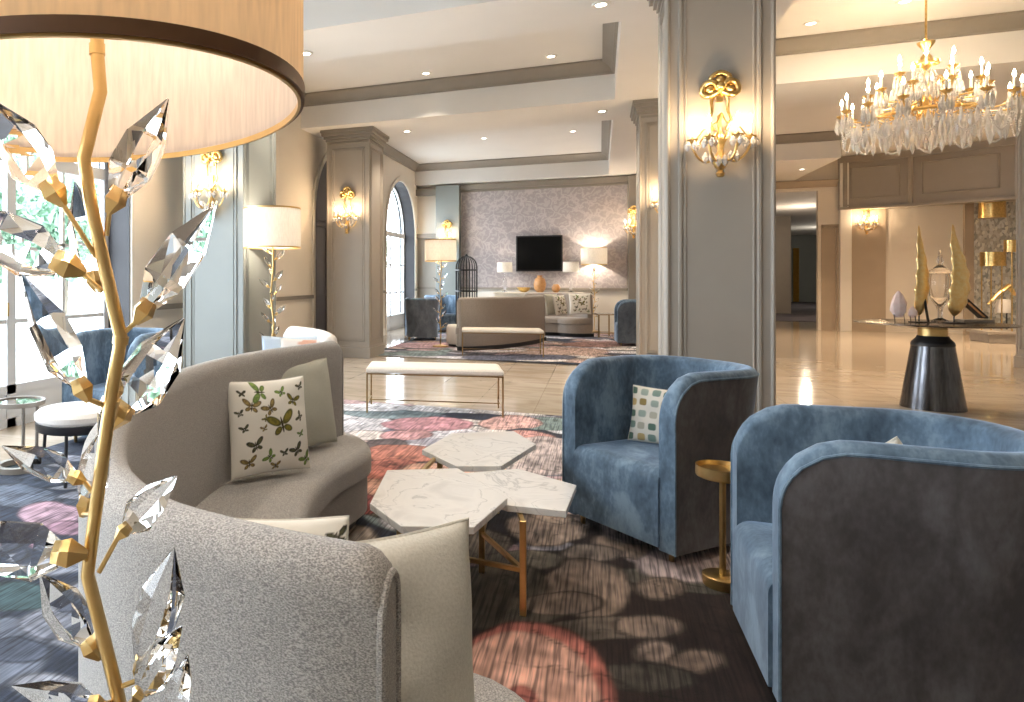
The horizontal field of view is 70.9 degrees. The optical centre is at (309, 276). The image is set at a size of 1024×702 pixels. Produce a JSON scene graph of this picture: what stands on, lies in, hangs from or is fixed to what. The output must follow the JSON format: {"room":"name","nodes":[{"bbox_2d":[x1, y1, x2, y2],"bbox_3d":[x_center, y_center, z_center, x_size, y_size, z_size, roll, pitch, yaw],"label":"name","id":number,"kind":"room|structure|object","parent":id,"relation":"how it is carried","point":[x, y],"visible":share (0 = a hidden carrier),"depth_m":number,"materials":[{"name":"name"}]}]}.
{"room":"hotel lobby","nodes":[
{"label":"hotel lobby","id":0,"kind":"room"},
{"bbox_2d":[137,113,417,368],"bbox_3d":[-1.610,-0.850,8.460,0.400,4.400,22.300,0,0,23],"label":"wall","id":1,"kind":"structure","parent":0,"point":[300,153],"depth_m":10.88,"materials":[{"name":"beige paint"}]},
{"bbox_2d":[0,158,107,429],"bbox_3d":[-2.703,-0.515,6.127,0.100,3.730,2.622,0,0,23],"label":"window","id":2,"kind":"structure","parent":1,"relation":"in","point":[50,388],"depth_m":6.20,"materials":[{"name":"paint"}]},
{"bbox_2d":[98,162,129,328],"bbox_3d":[-2.618,-0.518,6.090,0.406,3.737,2.626,0,0,23],"label":"trim","id":3,"kind":"structure","parent":1,"relation":"attached to","point":[119,236],"depth_m":7.26,"materials":[{"name":"grey paint"}]},
{"bbox_2d":[130,191,136,326],"bbox_3d":[-2.422,-0.568,6.006,0.028,3.837,2.830,0,0,23],"label":"trim","id":4,"kind":"structure","parent":1,"relation":"attached to","point":[133,198],"depth_m":7.24,"materials":[{"name":"beige paint"}]},
{"bbox_2d":[157,288,418,309],"bbox_3d":[-1.391,0.340,8.421,0.035,0.060,22.200,0,0,23],"label":"trim","id":5,"kind":"structure","parent":1,"relation":"attached to","point":[174,305],"depth_m":10.60,"materials":[{"name":"beige paint"}]},
{"bbox_2d":[312,153,326,328],"bbox_3d":[0.603,-0.563,13.098,0.028,3.827,2.810,0,0,23],"label":"trim","id":6,"kind":"structure","parent":1,"relation":"attached to","point":[324,159],"depth_m":11.83,"materials":[{"name":"beige paint"}]},
{"bbox_2d":[316,161,326,330],"bbox_3d":[0.393,-0.512,13.188,0.064,3.725,2.602,0,0,23],"label":"door","id":7,"kind":"structure","parent":1,"relation":"in","point":[321,200],"depth_m":12.85,"materials":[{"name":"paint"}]},
{"bbox_2d":[387,187,404,330],"bbox_3d":[2.024,-0.515,17.211,0.100,3.730,2.622,0,0,23],"label":"window","id":8,"kind":"structure","parent":1,"relation":"in","point":[395,321],"depth_m":17.80,"materials":[{"name":"paint"}]},
{"bbox_2d":[385,178,415,334],"bbox_3d":[2.305,-0.568,17.091,0.028,3.837,2.830,0,0,23],"label":"trim","id":9,"kind":"structure","parent":1,"relation":"attached to","point":[396,180],"depth_m":16.25,"materials":[{"name":"beige paint"}]},
{"bbox_2d":[392,182,413,326],"bbox_3d":[2.109,-0.518,17.174,0.406,3.737,2.626,0,0,23],"label":"trim","id":10,"kind":"structure","parent":1,"relation":"attached to","point":[406,205],"depth_m":18.34,"materials":[{"name":"grey paint"}]},
{"bbox_2d":[383,120,610,171],"bbox_3d":[3.807,-2.928,14.548,4.790,0.180,6.250,0,0,23],"label":"trim","id":11,"kind":"structure","parent":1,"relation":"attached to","point":[389,151],"depth_m":17.03,"materials":[{"name":"beige paint"}]},
{"bbox_2d":[0,321,1023,460],"bbox_3d":[11.366,1.400,17.983,17.200,0.100,50.000,0,0,23],"label":"floor","id":12,"kind":"structure","parent":0,"point":[814,367],"depth_m":8.79,"materials":[{"name":"beige stone"}]},
{"bbox_2d":[183,132,275,367],"bbox_3d":[-0.891,-0.565,7.636,0.930,3.830,0.950,0,0,23],"label":"column","id":13,"kind":"structure","parent":12,"relation":"on","point":[223,303],"depth_m":7.31,"materials":[{"name":"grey paint"}]},
{"bbox_2d":[189,151,228,209],"bbox_3d":[-1.083,-1.018,7.177,0.478,0.796,0.246,0,0,23],"label":"wall sconce","id":14,"kind":"object","parent":13,"relation":"attached to","point":[215,157],"visible":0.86,"depth_m":7.19,"materials":[{"name":"gold metal"}]},
{"bbox_2d":[320,126,388,358],"bbox_3d":[0.786,-0.565,11.759,0.940,3.830,0.950,0,0,23],"label":"column","id":15,"kind":"structure","parent":12,"relation":"on","point":[355,154],"depth_m":11.44,"materials":[{"name":"beige paint"}]},
{"bbox_2d":[333,186,359,233],"bbox_3d":[0.594,-1.118,11.300,0.478,0.796,0.246,0,0,23],"label":"wall sconce","id":16,"kind":"object","parent":15,"relation":"attached to","point":[348,193],"visible":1,"depth_m":11.33,"materials":[{"name":"gold metal"}]},
{"bbox_2d":[0,399,776,701],"bbox_3d":[0.784,1.338,3.623,6.600,0.001,6.680,0,0,23],"label":"carpet","id":17,"kind":"object","parent":12,"relation":"on","point":[609,617],"visible":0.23,"depth_m":2.82,"materials":[{"name":"multicoloured carpet"}]},
{"bbox_2d":[0,396,45,474],"bbox_3d":[-2.030,1.105,4.750,0.340,0.490,0.340,0,0,23],"label":"side table","id":18,"kind":"object","parent":17,"relation":"on","point":[17,402],"visible":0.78,"depth_m":4.71,"materials":[{"name":"white metal"}]},
{"bbox_2d":[34,401,97,488],"bbox_3d":[-1.550,1.101,4.550,0.550,0.476,0.550,0,0,23],"label":"stool","id":19,"kind":"object","parent":17,"relation":"on","point":[77,418],"visible":0.67,"depth_m":4.32,"materials":[{"name":"white fabric"}]},
{"bbox_2d":[34,401,97,427],"bbox_3d":[-1.550,0.906,4.550,0.550,0.087,0.550,0,0,23],"label":"cushion","id":20,"kind":"object","parent":19,"relation":"on","point":[77,414],"depth_m":4.34,"materials":[{"name":"white fabric"}]},
{"bbox_2d":[62,327,163,441],"bbox_3d":[-1.545,0.900,5.714,0.753,0.900,0.774,0,0,19],"label":"tub chair","id":21,"kind":"object","parent":17,"relation":"on","point":[97,345],"visible":0.2,"depth_m":5.74,"materials":[{"name":"blue fabric"}]},
{"bbox_2d":[0,0,304,701],"bbox_3d":[-0.286,0.367,0.838,0.632,1.965,0.534,0,0,23],"label":"floor lamp","id":22,"kind":"object","parent":17,"relation":"on","point":[131,86],"visible":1,"depth_m":0.83,"materials":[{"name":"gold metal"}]},
{"bbox_2d":[243,205,300,336],"bbox_3d":[-0.397,0.310,7.100,0.606,2.055,0.606,0,0,23],"label":"floor lamp","id":23,"kind":"object","parent":17,"relation":"on","point":[265,227],"visible":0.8,"depth_m":6.87,"materials":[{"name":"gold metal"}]},
{"bbox_2d":[78,341,525,701],"bbox_3d":[-0.093,0.860,2.408,1.070,0.980,3.304,0,0,-4],"label":"curved sofa","id":24,"kind":"object","parent":17,"relation":"on","point":[268,613],"visible":0.82,"depth_m":1.02,"materials":[{"name":"fabric"}]},
{"bbox_2d":[228,375,310,479],"bbox_3d":[-0.191,0.685,3.132,0.407,0.427,0.165,0,0,-24],"label":"throw pillow","id":25,"kind":"object","parent":24,"relation":"on","point":[267,419],"visible":1,"depth_m":3.06,"materials":[{"name":"fabric"}]},
{"bbox_2d":[238,515,349,539],"bbox_3d":[-0.100,0.710,1.400,0.364,0.409,0.156,0,0,2],"label":"throw pillow","id":26,"kind":"object","parent":24,"relation":"on","point":[337,527],"visible":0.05,"depth_m":1.43,"materials":[{"name":"fabric"}]},
{"bbox_2d":[281,357,337,445],"bbox_3d":[-0.045,0.675,3.600,0.462,0.455,0.153,0,0,-44],"label":"throw pillow","id":27,"kind":"object","parent":24,"relation":"on","point":[320,421],"visible":0.5,"depth_m":3.62,"materials":[{"name":"beige fabric"}]},
{"bbox_2d":[355,517,474,701],"bbox_3d":[0.126,0.700,1.187,0.384,0.500,0.159,0,0,-20],"label":"throw pillow","id":28,"kind":"object","parent":24,"relation":"on","point":[432,564],"visible":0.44,"depth_m":1.18,"materials":[{"name":"beige fabric"}]},
{"bbox_2d":[283,326,337,342],"bbox_3d":[-0.164,0.860,4.652,0.622,0.980,1.187,0,0,-14],"label":"curved sofa","id":29,"kind":"object","parent":17,"relation":"on","point":[293,331],"visible":0.18,"depth_m":4.88,"materials":[{"name":"white fabric"}]},
{"bbox_2d":[262,336,316,349],"bbox_3d":[-0.130,0.630,4.621,0.404,0.458,0.120,0,0,-1],"label":"throw pillow","id":30,"kind":"object","parent":29,"relation":"on","point":[268,342],"visible":0.04,"depth_m":4.63,"materials":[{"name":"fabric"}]},
{"bbox_2d":[280,338,320,346],"bbox_3d":[-0.020,0.610,4.449,0.364,0.414,0.132,0,0,6],"label":"throw pillow","id":31,"kind":"object","parent":29,"relation":"on","point":[285,342],"visible":0.05,"depth_m":4.47,"materials":[{"name":"fabric"}]},
{"bbox_2d":[366,361,503,417],"bbox_3d":[1.241,1.109,6.819,1.314,0.456,0.480,0,0,10],"label":"bench","id":32,"kind":"object","parent":17,"relation":"on","point":[375,367],"visible":1,"depth_m":6.66,"materials":[{"name":"fabric"}]},
{"bbox_2d":[370,431,575,616],"bbox_3d":[0.831,1.119,3.236,0.816,0.438,1.823,0,0,23],"label":"coffee table","id":33,"kind":"object","parent":17,"relation":"on","point":[411,500],"visible":0.89,"depth_m":2.91,"materials":[{"name":"white stone"}]},
{"bbox_2d":[562,355,759,561],"bbox_3d":[1.874,0.900,3.576,0.774,0.900,0.753,0,0,-24],"label":"tub chair","id":34,"kind":"object","parent":17,"relation":"on","point":[653,494],"visible":0.84,"depth_m":3.30,"materials":[{"name":"blue fabric"}]},
{"bbox_2d":[628,385,666,443],"bbox_3d":[1.900,0.745,3.600,0.135,0.296,0.403,0,0,-43],"label":"throw pillow","id":35,"kind":"object","parent":34,"relation":"on","point":[647,401],"visible":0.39,"depth_m":3.65,"materials":[{"name":"fabric"}]},
{"bbox_2d":[647,0,775,413],"bbox_3d":[3.208,-0.565,5.426,0.885,3.830,0.900,0,0,23],"label":"column","id":36,"kind":"structure","parent":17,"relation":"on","point":[717,235],"depth_m":5.10,"materials":[{"name":"beige paint"}]},
{"bbox_2d":[685,70,759,176],"bbox_3d":[3.026,-1.138,4.990,0.478,0.796,0.246,0,0,23],"label":"wall sconce","id":37,"kind":"object","parent":36,"relation":"attached to","point":[719,86],"visible":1,"depth_m":5.02,"materials":[{"name":"gold metal"}]},
{"bbox_2d":[695,460,730,592],"bbox_3d":[1.790,1.079,2.950,0.208,0.518,0.208,0,0,23],"label":"side table","id":38,"kind":"object","parent":17,"relation":"on","point":[718,579],"visible":0.71,"depth_m":2.94,"materials":[{"name":"gold metal"}]},
{"bbox_2d":[695,460,730,483],"bbox_3d":[1.790,0.845,2.950,0.208,0.050,0.208,0,0,23],"label":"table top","id":39,"kind":"object","parent":38,"relation":"on","point":[719,471],"depth_m":2.94,"materials":[{"name":"gold metal"}]},
{"bbox_2d":[731,404,1023,701],"bbox_3d":[1.874,0.913,2.204,0.774,0.873,0.753,0,0,22],"label":"tub chair","id":40,"kind":"object","parent":17,"relation":"on","point":[865,567],"visible":1,"depth_m":1.95,"materials":[{"name":"blue fabric"}]},
{"bbox_2d":[886,436,902,443],"bbox_3d":[1.790,0.750,2.130,0.503,0.502,0.126,0,0,18],"label":"throw pillow","id":41,"kind":"object","parent":40,"relation":"on","point":[895,440],"visible":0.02,"depth_m":2.13,"materials":[{"name":"beige fabric"}]},
{"bbox_2d":[380,329,635,364],"bbox_3d":[4.811,1.338,13.576,5.600,0.001,6.450,0,0,23],"label":"carpet","id":42,"kind":"object","parent":12,"relation":"on","point":[557,349],"visible":0.32,"depth_m":12.21,"materials":[{"name":"multicoloured carpet"}]},
{"bbox_2d":[405,298,439,339],"bbox_3d":[2.418,0.900,14.685,0.753,0.900,0.774,0,0,6],"label":"tub chair","id":43,"kind":"object","parent":42,"relation":"on","point":[420,314],"visible":0.91,"depth_m":14.36,"materials":[{"name":"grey fabric"}]},
{"bbox_2d":[425,239,455,346],"bbox_3d":[2.514,0.310,13.100,0.606,2.055,0.606,0,0,23],"label":"floor lamp","id":44,"kind":"object","parent":42,"relation":"on","point":[436,250],"visible":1,"depth_m":12.90,"materials":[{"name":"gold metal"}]},
{"bbox_2d":[424,295,459,331],"bbox_3d":[3.243,0.900,16.813,0.753,0.900,0.774,0,0,-27],"label":"tub chair","id":45,"kind":"object","parent":42,"relation":"on","point":[449,300],"visible":0.47,"depth_m":16.72,"materials":[{"name":"blue fabric"}]},
{"bbox_2d":[446,324,456,346],"bbox_3d":[2.832,1.124,13.150,0.380,0.428,0.380,0,0,23],"label":"ottoman","id":46,"kind":"object","parent":42,"relation":"on","point":[451,328],"visible":0.51,"depth_m":13.03,"materials":[{"name":"white fabric"}]},
{"bbox_2d":[455,254,477,323],"bbox_3d":[3.728,0.394,16.200,0.560,1.888,0.560,0,0,23],"label":"birdcage","id":47,"kind":"object","parent":42,"relation":"on","point":[466,255],"visible":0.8,"depth_m":16.10,"materials":[{"name":"black paint"}]},
{"bbox_2d":[456,295,545,350],"bbox_3d":[3.804,0.860,13.309,0.733,0.980,2.983,0,0,40],"label":"curved sofa","id":48,"kind":"object","parent":42,"relation":"on","point":[510,311],"visible":0.84,"depth_m":12.63,"materials":[{"name":"beige fabric"}]},
{"bbox_2d":[462,327,543,356],"bbox_3d":[3.297,1.109,11.697,1.334,0.456,0.450,0,0,12],"label":"bench","id":49,"kind":"object","parent":42,"relation":"on","point":[482,330],"visible":1,"depth_m":11.54,"materials":[{"name":"fabric"}]},
{"bbox_2d":[525,293,593,336],"bbox_3d":[5.666,0.860,15.661,1.627,0.980,0.838,0,0,23],"label":"curved sofa","id":50,"kind":"object","parent":42,"relation":"on","point":[570,325],"visible":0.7,"depth_m":15.33,"materials":[{"name":"beige fabric"}]},
{"bbox_2d":[544,294,556,314],"bbox_3d":[5.126,0.582,14.399,0.455,0.447,0.142,0,0,-40],"label":"throw pillow","id":51,"kind":"object","parent":50,"relation":"on","point":[550,310],"visible":0.57,"depth_m":14.29,"materials":[{"name":"beige fabric"}]},
{"bbox_2d":[552,295,567,314],"bbox_3d":[5.257,0.589,14.300,0.426,0.414,0.147,0,0,-40],"label":"throw pillow","id":52,"kind":"object","parent":50,"relation":"on","point":[559,302],"visible":1,"depth_m":14.22,"materials":[{"name":"fabric"}]},
{"bbox_2d":[569,294,590,313],"bbox_3d":[6.016,0.601,15.150,0.484,0.457,0.139,0,0,5],"label":"throw pillow","id":53,"kind":"object","parent":50,"relation":"on","point":[579,303],"visible":1,"depth_m":15.11,"materials":[{"name":"fabric"}]},
{"bbox_2d":[593,313,613,336],"bbox_3d":[6.615,1.078,15.300,0.424,0.520,0.424,0,0,0],"label":"side table","id":54,"kind":"object","parent":42,"relation":"on","point":[598,314],"visible":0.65,"depth_m":15.11,"materials":[{"name":"gold metal"}]},
{"bbox_2d":[614,299,635,345],"bbox_3d":[6.438,0.900,13.395,0.774,0.900,0.753,0,0,19],"label":"tub chair","id":55,"kind":"object","parent":42,"relation":"on","point":[625,309],"visible":0.5,"depth_m":13.15,"materials":[{"name":"blue fabric"}]},
{"bbox_2d":[493,292,582,296],"bbox_3d":[5.669,0.865,16.933,2.100,0.970,0.440,0,0,23],"label":"console table","id":56,"kind":"object","parent":12,"relation":"on","point":[497,294],"visible":0.2,"depth_m":16.95,"materials":[{"name":"paint"}]},
{"bbox_2d":[497,262,512,291],"bbox_3d":[4.939,0.004,17.245,0.380,0.750,0.380,0,0,23],"label":"table lamp","id":57,"kind":"object","parent":56,"relation":"on","point":[504,267],"visible":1,"depth_m":17.12,"materials":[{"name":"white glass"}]},
{"bbox_2d":[534,275,545,291],"bbox_3d":[5.717,0.169,16.913,0.300,0.420,0.300,0,0,23],"label":"vase","id":58,"kind":"object","parent":56,"relation":"on","point":[539,282],"visible":0.86,"depth_m":16.81,"materials":[{"name":"ceramic"}]},
{"bbox_2d":[563,262,578,292],"bbox_3d":[6.381,0.004,16.630,0.380,0.750,0.380,0,0,23],"label":"table lamp","id":59,"kind":"object","parent":56,"relation":"on","point":[570,267],"visible":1,"depth_m":16.50,"materials":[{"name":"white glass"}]},
{"bbox_2d":[581,247,607,331],"bbox_3d":[6.933,0.310,16.600,0.606,2.055,0.606,0,0,23],"label":"floor lamp","id":60,"kind":"object","parent":12,"relation":"on","point":[590,256],"visible":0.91,"depth_m":16.40,"materials":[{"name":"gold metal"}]},
{"bbox_2d":[630,98,657,354],"bbox_3d":[5.134,-0.565,9.796,0.920,3.830,0.950,0,0,23],"label":"column","id":61,"kind":"structure","parent":12,"relation":"on","point":[644,112],"depth_m":9.55,"materials":[{"name":"beige paint"}]},
{"bbox_2d":[776,302,815,321],"bbox_3d":[19.592,1.344,28.988,10.500,0.012,19.100,0,0,23],"label":"carpet","id":62,"kind":"object","parent":12,"relation":"on","point":[800,311],"visible":0.12,"depth_m":24.93,"materials":[{"name":"carpet"}]},
{"bbox_2d":[793,248,798,301],"bbox_3d":[26.122,-0.110,36.531,0.269,2.880,0.100,0,0,23],"label":"curtain","id":63,"kind":"object","parent":62,"relation":"on","point":[795,250],"visible":1,"depth_m":36.55,"materials":[{"name":"fabric"}]},
{"bbox_2d":[853,319,1022,412],"bbox_3d":[6.428,0.910,7.020,1.290,0.880,1.290,0,0,23],"label":"round table","id":64,"kind":"object","parent":12,"relation":"on","point":[932,381],"visible":0.94,"depth_m":6.87,"materials":[{"name":"metal"}]},
{"bbox_2d":[890,291,917,322],"bbox_3d":[6.117,0.308,7.005,0.228,0.326,0.060,0,0,23],"label":"sculpture","id":65,"kind":"object","parent":64,"relation":"on","point":[898,307],"visible":0.97,"depth_m":7.00,"materials":[{"name":"ceramic"}]},
{"bbox_2d":[908,226,929,322],"bbox_3d":[6.300,-0.030,7.020,0.167,1.000,0.100,0,0,0],"label":"sculpture","id":66,"kind":"object","parent":64,"relation":"on","point":[922,287],"visible":1,"depth_m":6.99,"materials":[{"name":"gold metal"}]},
{"bbox_2d":[928,250,951,321],"bbox_3d":[6.615,0.090,7.140,0.230,0.760,0.230,0,0,23],"label":"glass vase","id":67,"kind":"object","parent":64,"relation":"on","point":[940,281],"visible":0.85,"depth_m":7.09,"materials":[{"name":"clear glass"}]},
{"bbox_2d":[943,225,970,323],"bbox_3d":[6.548,-0.030,6.870,0.224,1.000,0.101,0,0,0],"label":"sculpture","id":68,"kind":"object","parent":64,"relation":"on","point":[960,287],"visible":1,"depth_m":6.83,"materials":[{"name":"gold metal"}]},
{"bbox_2d":[955,299,994,322],"bbox_3d":[6.904,0.349,7.070,0.320,0.242,0.120,0,0,0],"label":"book","id":69,"kind":"object","parent":64,"relation":"on","point":[970,306],"visible":0.79,"depth_m":7.02,"materials":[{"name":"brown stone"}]},
{"bbox_2d":[966,329,1015,343],"bbox_3d":[15.391,1.230,13.657,3.080,0.240,0.880,0,0,23],"label":"ledge","id":70,"kind":"object","parent":12,"relation":"on","point":[1005,336],"visible":0.9,"depth_m":13.86,"materials":[{"name":"beige stone"}]},
{"bbox_2d":[979,252,1006,329],"bbox_3d":[14.263,0.414,14.200,0.405,1.872,0.405,0,0,23],"label":"floor lamp","id":71,"kind":"object","parent":12,"relation":"on","point":[990,259],"visible":0.95,"depth_m":14.13,"materials":[{"name":"gold metal"}]},
{"bbox_2d":[987,283,1015,322],"bbox_3d":[15.314,0.745,15.049,0.638,1.209,0.280,0,0,0],"label":"bird figurine","id":72,"kind":"object","parent":12,"relation":"on","point":[1006,303],"visible":0.72,"depth_m":15.01,"materials":[{"name":"gold metal"}]},
{"bbox_2d":[1003,240,1015,330],"bbox_3d":[14.350,0.297,13.900,0.250,2.106,0.250,0,0,23],"label":"floor lamp","id":73,"kind":"object","parent":12,"relation":"on","point":[1009,245],"visible":0.74,"depth_m":13.89,"materials":[{"name":"metal"}]},
{"bbox_2d":[1014,86,1023,368],"bbox_3d":[10.765,-0.835,9.705,0.910,4.370,0.900,0,0,23],"label":"column","id":74,"kind":"structure","parent":12,"relation":"on","point":[1019,358],"depth_m":10.08,"materials":[{"name":"beige paint"}]},
{"bbox_2d":[417,175,635,324],"bbox_3d":[5.493,-0.850,17.596,6.300,4.400,0.120,0,0,23],"label":"wall","id":75,"kind":"structure","parent":0,"point":[607,301],"depth_m":18.44,"materials":[{"name":"beige paint"}]},
{"bbox_2d":[436,185,460,296],"bbox_3d":[3.696,-0.540,18.166,0.619,3.780,0.280,0,0,23],"label":"column","id":76,"kind":"structure","parent":75,"relation":"attached to","point":[448,197],"depth_m":18.03,"materials":[{"name":"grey paint"}]},
{"bbox_2d":[439,220,453,238],"bbox_3d":[3.596,-1.118,17.923,0.478,0.796,0.246,0,0,23],"label":"wall sconce","id":77,"kind":"object","parent":76,"relation":"attached to","point":[446,223],"visible":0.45,"depth_m":17.96,"materials":[{"name":"gold metal"}]},
{"bbox_2d":[416,176,627,196],"bbox_3d":[5.313,-2.325,17.520,5.228,0.250,0.200,0,0,23],"label":"trim","id":78,"kind":"structure","parent":75,"relation":"attached to","point":[620,180],"depth_m":17.31,"materials":[{"name":"beige paint"}]},
{"bbox_2d":[416,234,627,290],"bbox_3d":[5.329,-0.420,17.557,5.228,1.500,0.120,0,0,23],"label":"trim","id":79,"kind":"structure","parent":75,"relation":"attached to","point":[418,236],"depth_m":17.74,"materials":[{"name":"beige paint"}]},
{"bbox_2d":[462,185,626,287],"bbox_3d":[5.890,-0.990,17.366,4.005,2.560,0.030,0,0,23],"label":"wall panel","id":80,"kind":"object","parent":75,"relation":"attached to","point":[591,216],"visible":0.93,"depth_m":17.28,"materials":[{"name":"paper"}]},
{"bbox_2d":[516,235,562,270],"bbox_3d":[5.836,-0.600,17.325,1.124,0.910,0.079,0,0,23],"label":"television","id":81,"kind":"object","parent":80,"relation":"attached to","point":[543,252],"visible":1,"depth_m":17.29,"materials":[{"name":"black plastic"}]},
{"bbox_2d":[593,325,613,331],"bbox_3d":[5.342,1.270,17.589,5.228,0.160,0.050,0,0,23],"label":"baseboard","id":82,"kind":"structure","parent":75,"relation":"attached to","point":[603,328],"depth_m":16.75,"materials":[{"name":"beige paint"}]},
{"bbox_2d":[623,205,635,238],"bbox_3d":[7.716,-1.318,16.199,0.478,0.796,0.246,0,0,23],"label":"wall sconce","id":83,"kind":"object","parent":75,"relation":"attached to","point":[632,209],"visible":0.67,"depth_m":16.25,"materials":[{"name":"gold metal"}]},
{"bbox_2d":[628,176,635,298],"bbox_3d":[7.937,-0.540,16.374,0.498,3.780,0.250,0,0,23],"label":"trim","id":84,"kind":"structure","parent":75,"relation":"attached to","point":[631,179],"depth_m":16.33,"materials":[{"name":"beige paint"}]},
{"bbox_2d":[301,0,1023,185],"bbox_3d":[11.366,-2.780,17.983,17.200,0.600,50.000,0,0,23],"label":"ceiling","id":85,"kind":"structure","parent":0,"point":[353,43],"depth_m":9.07,"materials":[{"name":"paint"}]},
{"bbox_2d":[304,22,618,106],"bbox_3d":[1.434,-2.928,8.983,4.790,0.180,3.150,0,0,23],"label":"trim","id":86,"kind":"structure","parent":85,"relation":"attached to","point":[606,65],"depth_m":10.11,"materials":[{"name":"beige paint"}]},
{"bbox_2d":[591,1,610,8],"bbox_3d":[2.643,-2.474,6.177,0.160,0.011,0.160,0,0,23],"label":"recessed light","id":87,"kind":"object","parent":85,"relation":"in","point":[600,4],"visible":1,"depth_m":6.17,"materials":[{"name":"beige paint"}]},
{"bbox_2d":[776,10,1023,55],"bbox_3d":[9.671,-2.928,5.470,10.300,0.180,3.150,0,0,23],"label":"trim","id":88,"kind":"structure","parent":85,"relation":"attached to","point":[1014,20],"depth_m":8.18,"materials":[{"name":"beige paint"}]},
{"bbox_2d":[835,0,1023,155],"bbox_3d":[6.477,-2.175,7.150,1.490,1.690,1.528,0,0,5],"label":"chandelier","id":89,"kind":"object","parent":85,"relation":"hanging from","point":[928,96],"visible":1,"depth_m":6.94,"materials":[{"name":"clear glass"}]},
{"bbox_2d":[776,216,790,312],"bbox_3d":[15.373,-0.850,26.140,5.174,4.400,0.150,0,0,23],"label":"wall","id":90,"kind":"structure","parent":0,"point":[783,223],"depth_m":25.15,"materials":[{"name":"beige paint"}]},
{"bbox_2d":[776,191,815,234],"bbox_3d":[19.770,-2.300,26.983,12.800,0.100,22.850,0,0,23],"label":"ceiling","id":91,"kind":"structure","parent":0,"point":[801,206],"depth_m":22.84,"materials":[{"name":"paint"}]},
{"bbox_2d":[791,235,815,301],"bbox_3d":[24.319,-0.850,37.523,12.700,4.400,0.190,0,0,23],"label":"wall","id":92,"kind":"structure","parent":0,"point":[806,244],"depth_m":36.49,"materials":[{"name":"grey paint"}]},
{"bbox_2d":[852,209,885,331],"bbox_3d":[13.856,-0.250,16.894,0.701,3.200,0.050,0,0,23],"label":"wall","id":93,"kind":"structure","parent":0,"point":[869,250],"depth_m":16.86,"materials":[{"name":"beige paint"}]},
{"bbox_2d":[855,209,879,234],"bbox_3d":[13.762,-1.448,16.773,0.478,0.796,0.246,0,0,23],"label":"wall sconce","id":94,"kind":"object","parent":93,"relation":"attached to","point":[866,229],"visible":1,"depth_m":16.80,"materials":[{"name":"gold metal"}]},
{"bbox_2d":[776,159,1015,333],"bbox_3d":[14.384,-0.850,16.777,10.700,4.400,0.150,0,0,23],"label":"wall","id":95,"kind":"structure","parent":0,"point":[935,223],"depth_m":16.63,"materials":[{"name":"beige paint"}]},
{"bbox_2d":[776,179,838,188],"bbox_3d":[11.338,-2.370,17.917,4.200,0.180,0.142,0,0,23],"label":"trim","id":96,"kind":"structure","parent":95,"relation":"attached to","point":[825,182],"depth_m":17.34,"materials":[{"name":"beige paint"}]},
{"bbox_2d":[824,228,835,329],"bbox_3d":[13.196,0.050,17.289,0.270,2.600,0.040,0,0,23],"label":"door","id":97,"kind":"structure","parent":95,"relation":"in","point":[829,233],"depth_m":17.26,"materials":[{"name":"beige paint"}]},
{"bbox_2d":[821,224,838,330],"bbox_3d":[13.159,0.010,17.202,0.370,2.680,0.030,0,0,23],"label":"trim","id":98,"kind":"structure","parent":95,"relation":"attached to","point":[826,225],"depth_m":17.19,"materials":[{"name":"beige paint"}]},
{"bbox_2d":[839,163,851,330],"bbox_3d":[13.407,-0.800,17.036,0.236,4.300,0.140,0,0,23],"label":"pilaster lobby","id":99,"kind":"object","parent":95,"relation":"attached to","point":[845,216],"visible":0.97,"depth_m":16.98,"materials":[{"name":"beige paint"}]},
{"bbox_2d":[963,203,973,333],"bbox_3d":[15.612,-0.200,16.123,0.165,3.100,0.090,0,0,23],"label":"trim","id":100,"kind":"structure","parent":95,"relation":"attached to","point":[968,209],"depth_m":16.08,"materials":[{"name":"beige paint"}]},
{"bbox_2d":[974,202,1015,329],"bbox_3d":[16.395,-0.200,15.805,1.526,3.100,0.060,0,0,23],"label":"wall","id":101,"kind":"structure","parent":95,"relation":"attached to","point":[990,235],"depth_m":15.93,"materials":[{"name":"beige stone"}]},
{"bbox_2d":[978,201,1005,218],"bbox_3d":[15.687,-1.583,15.696,0.468,0.459,0.677,0,0,23],"label":"glass lantern","id":102,"kind":"object","parent":101,"relation":"attached to","point":[986,210],"visible":0.87,"depth_m":15.45,"materials":[{"name":"metal"}]},
{"bbox_2d":[838,145,1015,209],"bbox_3d":[15.218,-2.350,15.042,0.577,1.340,5.761,0,0,-38],"label":"wall paneling","id":103,"kind":"structure","parent":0,"point":[980,171],"depth_m":15.71,"materials":[{"name":"beige paint"}]},
{"bbox_2d":[776,131,844,143],"bbox_3d":[12.633,-2.928,12.415,10.300,0.180,9.250,0,0,23],"label":"trim","id":104,"kind":"structure","parent":103,"relation":"attached to","point":[824,135],"depth_m":14.26,"materials":[{"name":"beige paint"}]},
{"bbox_2d":[838,137,1015,209],"bbox_3d":[15.085,-2.345,14.889,0.334,1.330,5.711,0,0,-38],"label":"trim","id":105,"kind":"structure","parent":103,"relation":"attached to","point":[1010,140],"depth_m":16.00,"materials":[{"name":"beige paint"}]},
{"label":"outside","id":106,"kind":"structure","parent":0,"visible":0},
{"bbox_2d":[0,296,399,384],"bbox_3d":[-16.889,1.560,18.074,34.750,0.180,60.000,0,0,23],"label":"ground","id":107,"kind":"structure","parent":106,"point":[30,365],"depth_m":19.04,"materials":[{"name":"white"}]},
{"bbox_2d":[0,173,42,283],"bbox_3d":[-4.835,-0.087,9.565,2.115,3.121,2.042,0,0,23],"label":"tree","id":108,"kind":"object","parent":107,"relation":"on","point":[22,203],"visible":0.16,"depth_m":9.53,"materials":[{"name":"green plant"}]},
{"bbox_2d":[16,173,98,314],"bbox_3d":[-4.515,-0.307,12.343,2.476,3.560,2.519,0,0,23],"label":"tree","id":109,"kind":"object","parent":107,"relation":"on","point":[48,213],"visible":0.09,"depth_m":11.70,"materials":[{"name":"green plant"}]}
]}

